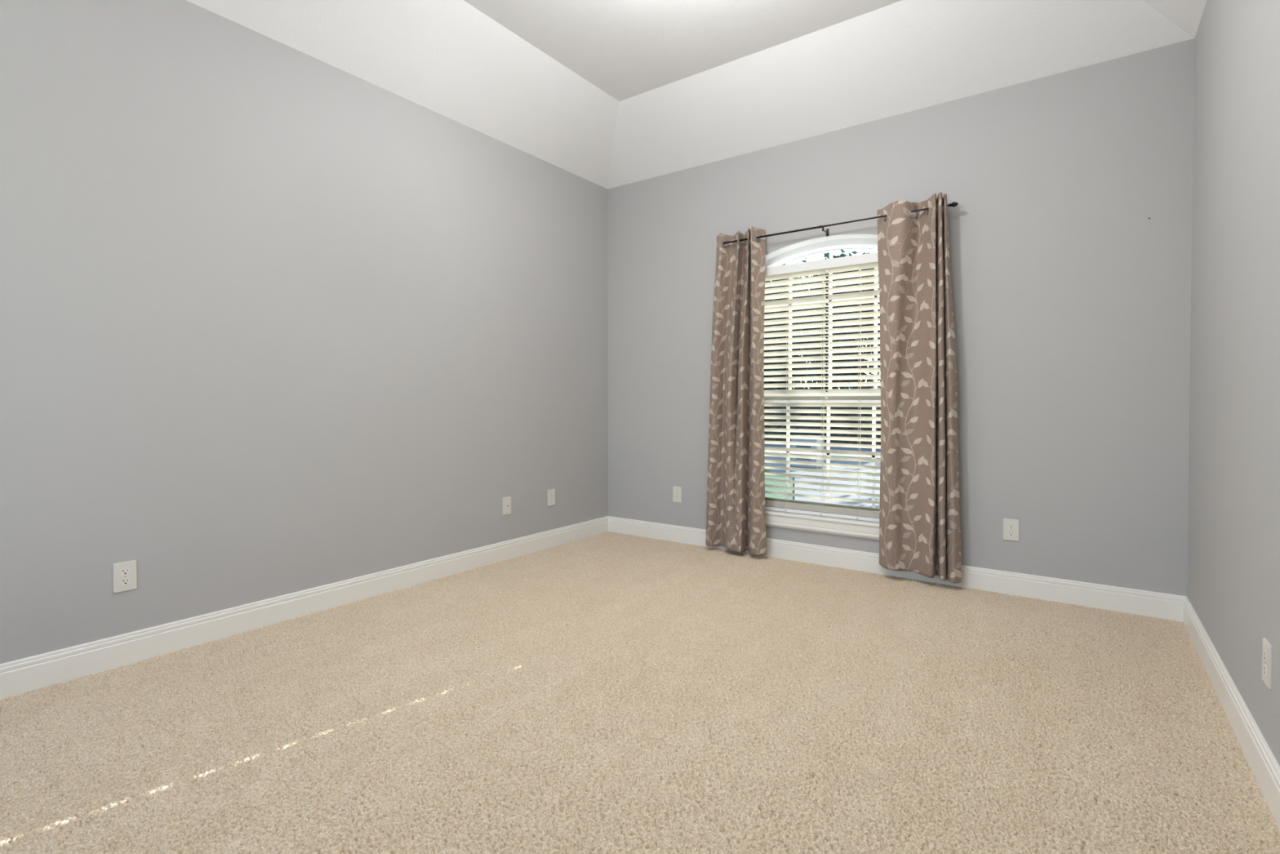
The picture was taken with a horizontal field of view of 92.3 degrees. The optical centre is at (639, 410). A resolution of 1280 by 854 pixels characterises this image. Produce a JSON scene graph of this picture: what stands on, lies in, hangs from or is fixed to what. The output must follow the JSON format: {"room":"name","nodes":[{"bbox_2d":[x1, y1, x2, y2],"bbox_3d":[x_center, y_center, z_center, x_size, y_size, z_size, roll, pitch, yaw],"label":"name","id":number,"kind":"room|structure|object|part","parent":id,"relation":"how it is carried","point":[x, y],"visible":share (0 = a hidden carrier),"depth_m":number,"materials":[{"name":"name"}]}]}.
{"room":"empty bedroom","nodes":[
{"label":"empty bedroom","id":0,"kind":"room"},
{"bbox_2d":[0,0,608,663],"bbox_3d":[-1.891,-0.193,2.808,0.170,3.090,5.370,1,1,36],"label":"wall","id":1,"kind":"structure","parent":0,"point":[276,320],"depth_m":2.81,"materials":[{"name":"paint"}]},
{"bbox_2d":[112,560,137,593],"bbox_3d":[-2.049,0.659,2.447,0.008,0.116,0.074,1,1,36],"label":"wall outlet","id":2,"kind":"object","parent":1,"relation":"attached to","point":[124,573],"visible":1,"depth_m":2.44,"materials":[{"name":"plastic"}]},
{"bbox_2d":[120,577,130,585],"bbox_3d":[-2.047,0.678,2.446,0.002,0.028,0.034,1,1,36],"label":"receptacle","id":3,"kind":"object","parent":2,"relation":"attached to","point":[123,580],"depth_m":2.44,"materials":[{"name":"plastic"}]},
{"bbox_2d":[120,567,130,575],"bbox_3d":[-2.047,0.639,2.445,0.002,0.028,0.034,1,1,36],"label":"receptacle","id":4,"kind":"object","parent":2,"relation":"attached to","point":[123,571],"depth_m":2.44,"materials":[{"name":"plastic"}]},
{"bbox_2d":[0,515,608,699],"bbox_3d":[-1.766,0.946,2.842,0.015,0.130,5.200,1,1,36],"label":"baseboard","id":5,"kind":"structure","parent":1,"relation":"attached to","point":[18,677],"depth_m":2.79,"materials":[{"name":"paint"}]},
{"bbox_2d":[502,496,511,515],"bbox_3d":[-0.880,0.629,4.076,0.012,0.114,0.070,1,1,36],"label":"cable jack","id":6,"kind":"object","parent":1,"relation":"attached to","point":[506,500],"visible":1,"depth_m":4.07,"materials":[{"name":"plastic"}]},
{"bbox_2d":[547,488,555,506],"bbox_3d":[-0.636,0.623,4.420,0.008,0.116,0.074,1,1,36],"label":"wall outlet","id":7,"kind":"object","parent":1,"relation":"attached to","point":[551,493],"visible":1,"depth_m":4.42,"materials":[{"name":"plastic"}]},
{"bbox_2d":[0,531,1279,853],"bbox_3d":[-0.346,1.048,1.826,3.508,0.066,5.200,1,1,36],"label":"floor","id":8,"kind":"structure","parent":0,"point":[609,692],"depth_m":1.96,"materials":[{"name":"beige carpet"}]},
{"bbox_2d":[186,0,1206,189],"bbox_3d":[-0.347,-1.962,1.778,3.848,0.479,5.540,1,1,36],"label":"ceiling","id":9,"kind":"structure","parent":0,"point":[609,94],"depth_m":3.42,"materials":[{"name":"white paint"}]},
{"bbox_2d":[607,38,1195,595],"bbox_3d":[1.217,-0.213,3.989,3.848,3.090,0.170,1,1,36],"label":"wall","id":10,"kind":"structure","parent":0,"point":[1072,304],"depth_m":3.29,"materials":[{"name":"paint"}]},
{"bbox_2d":[672,485,681,502],"bbox_3d":[0.276,0.620,4.567,0.074,0.116,0.008,1,1,36],"label":"wall outlet","id":11,"kind":"object","parent":10,"relation":"attached to","point":[677,491],"visible":1,"depth_m":4.56,"materials":[{"name":"plastic"}]},
{"bbox_2d":[764,233,880,539],"bbox_3d":[1.208,-0.166,3.975,1.284,1.886,0.195,1,1,36],"label":"window","id":12,"kind":"structure","parent":10,"relation":"in","point":[831,525],"depth_m":3.98,"materials":[{"name":"white plastic"}]},
{"bbox_3d":[1.244,-0.205,4.026,1.194,1.804,0.070,1,1,36],"label":"frame","id":13,"kind":"part","parent":12,"relation":"part of","materials":[{"name":"white plastic"}]},
{"bbox_2d":[764,252,880,522],"bbox_3d":[1.194,-0.142,3.957,1.180,1.642,0.081,1,1,36],"label":"window blind","id":14,"kind":"object","parent":12,"relation":"attached to","point":[870,260],"visible":0.57,"depth_m":3.97,"materials":[{"name":"white plastic"}]},
{"bbox_3d":[0.995,-0.128,4.115,0.014,1.575,0.053,1,1,36],"label":"ladder cord","id":15,"kind":"part","parent":14,"relation":"part of","materials":[{"name":"white fabric"}]},
{"bbox_3d":[1.202,0.667,3.981,1.170,0.023,0.052,1,1,36],"label":"rail","id":16,"kind":"part","parent":14,"relation":"part of","materials":[{"name":"white plastic"}]},
{"bbox_3d":[1.188,-0.125,3.977,0.014,1.575,0.053,1,1,36],"label":"ladder cord","id":17,"kind":"part","parent":14,"relation":"part of","materials":[{"name":"white fabric"}]},
{"bbox_3d":[1.377,-0.123,3.842,0.014,1.575,0.053,1,1,36],"label":"ladder cord","id":18,"kind":"part","parent":14,"relation":"part of","materials":[{"name":"white fabric"}]},
{"bbox_3d":[1.254,-0.496,4.034,1.118,0.875,0.027,1,1,36],"label":"sash","id":19,"kind":"part","parent":12,"relation":"part of","materials":[{"name":"white plastic"}]},
{"bbox_3d":[1.236,0.283,4.022,1.118,0.727,0.028,1,1,36],"label":"sash","id":20,"kind":"part","parent":12,"relation":"part of","materials":[{"name":"white plastic"}]},
{"bbox_2d":[723,201,958,248],"bbox_3d":[1.167,-1.132,3.844,1.488,0.056,0.100,1,1,36],"label":"curtain rod","id":21,"kind":"object","parent":10,"relation":"attached to","point":[953,204],"visible":0.77,"depth_m":3.82,"materials":[{"name":"black metal"}]},
{"bbox_2d":[705,226,766,555],"bbox_3d":[0.643,-0.130,4.182,0.462,2.162,0.116,1,1,36],"label":"curtain","id":22,"kind":"object","parent":21,"relation":"hanging from","point":[735,513],"visible":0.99,"depth_m":4.17,"materials":[{"name":"brown fabric"}]},
{"bbox_2d":[876,191,960,583],"bbox_3d":[1.577,-0.127,3.510,0.473,2.148,0.119,1,1,36],"label":"curtain","id":23,"kind":"object","parent":21,"relation":"hanging from","point":[920,527],"visible":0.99,"depth_m":3.52,"materials":[{"name":"brown fabric"}]},
{"bbox_2d":[608,515,1185,622],"bbox_3d":[1.164,0.928,3.932,3.508,0.130,0.015,1,1,36],"label":"baseboard","id":24,"kind":"structure","parent":10,"relation":"attached to","point":[1121,599],"depth_m":3.40,"materials":[{"name":"paint"}]},
{"bbox_2d":[1003,518,1019,541],"bbox_3d":[2.008,0.643,3.327,0.074,0.116,0.008,1,1,36],"label":"wall outlet","id":25,"kind":"object","parent":10,"relation":"attached to","point":[1011,526],"visible":1,"depth_m":3.32,"materials":[{"name":"plastic"}]},
{"bbox_2d":[1007,530,1014,536],"bbox_3d":[2.007,0.663,3.325,0.034,0.028,0.002,1,1,36],"label":"receptacle","id":26,"kind":"object","parent":25,"relation":"attached to","point":[1010,533],"depth_m":3.32,"materials":[{"name":"plastic"}]},
{"bbox_2d":[1007,523,1014,528],"bbox_3d":[2.007,0.624,3.325,0.034,0.028,0.002,1,1,36],"label":"receptacle","id":27,"kind":"object","parent":25,"relation":"attached to","point":[1010,526],"depth_m":3.32,"materials":[{"name":"plastic"}]},
{"bbox_2d":[1186,0,1279,765],"bbox_3d":[1.099,-0.160,0.667,0.170,3.090,5.370,1,1,36],"label":"wall","id":28,"kind":"structure","parent":0,"point":[1233,569],"depth_m":2.02,"materials":[{"name":"paint"}]},
{"bbox_2d":[1182,595,1279,830],"bbox_3d":[1.074,0.978,0.808,0.015,0.130,5.200,1,1,36],"label":"baseboard","id":29,"kind":"structure","parent":28,"relation":"attached to","point":[1264,765],"depth_m":1.89,"materials":[{"name":"paint"}]},
{"bbox_2d":[1262,637,1271,689],"bbox_3d":[1.693,0.681,1.662,0.008,0.116,0.074,1,1,36],"label":"wall outlet","id":30,"kind":"object","parent":28,"relation":"attached to","point":[1267,646],"visible":1,"depth_m":1.65,"materials":[{"name":"plastic"}]},
{"bbox_2d":[1262,663,1266,675],"bbox_3d":[1.691,0.701,1.663,0.002,0.028,0.034,1,1,36],"label":"receptacle","id":31,"kind":"object","parent":30,"relation":"attached to","point":[1264,665],"depth_m":1.66,"materials":[{"name":"plastic"}]},
{"bbox_2d":[1263,649,1266,662],"bbox_3d":[1.691,0.662,1.663,0.002,0.028,0.034,1,1,36],"label":"receptacle","id":32,"kind":"object","parent":30,"relation":"attached to","point":[1264,651],"depth_m":1.66,"materials":[{"name":"plastic"}]},
{"label":"outside","id":33,"kind":"structure","parent":0,"visible":0},
{"bbox_2d":[764,444,880,507],"bbox_3d":[5.939,1.272,10.184,24.000,0.120,13.300,1,1,36],"label":"driveway","id":34,"kind":"structure","parent":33,"point":[852,476],"depth_m":10.88,"materials":[{"name":"concrete"}]},
{"bbox_2d":[791,435,822,468],"bbox_3d":[3.489,0.845,12.854,0.590,0.650,0.440,1,1,36],"label":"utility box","id":35,"kind":"object","parent":34,"relation":"on","point":[792,439],"visible":0.44,"depth_m":12.69,"materials":[{"name":"grey metal"}]},
{"bbox_2d":[795,444,810,448],"bbox_3d":[3.374,0.708,12.691,0.308,0.100,0.016,1,1,36],"label":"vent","id":36,"kind":"object","parent":35,"relation":"attached to","point":[797,446],"depth_m":12.70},
{"bbox_2d":[795,454,810,459],"bbox_3d":[3.374,0.956,12.695,0.308,0.100,0.016,1,1,36],"label":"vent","id":37,"kind":"object","parent":35,"relation":"attached to","point":[807,455],"depth_m":12.70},
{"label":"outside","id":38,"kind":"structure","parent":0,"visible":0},
{"bbox_2d":[764,444,876,499],"bbox_3d":[17.210,1.074,29.355,120.000,0.300,100.000,1,1,36],"label":"lawn","id":39,"kind":"structure","parent":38,"point":[776,483],"depth_m":9.89,"materials":[{"name":"green plant"}]},
{"bbox_2d":[764,257,820,390],"bbox_3d":[6.054,-3.334,28.140,4.982,8.677,5.000,1,1,43],"label":"tree","id":40,"kind":"object","parent":39,"relation":"on","point":[793,330],"visible":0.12,"depth_m":26.61,"materials":[{"name":"green plant"}]},
{"bbox_2d":[764,386,880,444],"bbox_3d":[4.157,0.170,20.979,17.052,2.156,1.082,1,1,36],"label":"hedge","id":41,"kind":"object","parent":39,"relation":"on","point":[848,387],"visible":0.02,"depth_m":19.41,"materials":[{"name":"green plant"}]},
{"bbox_2d":[791,249,880,389],"bbox_3d":[8.117,-2.800,23.477,4.959,7.871,4.582,0,1,-4],"label":"tree","id":42,"kind":"object","parent":39,"relation":"on","point":[826,255],"visible":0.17,"depth_m":22.69,"materials":[{"name":"green plant"}]}
]}

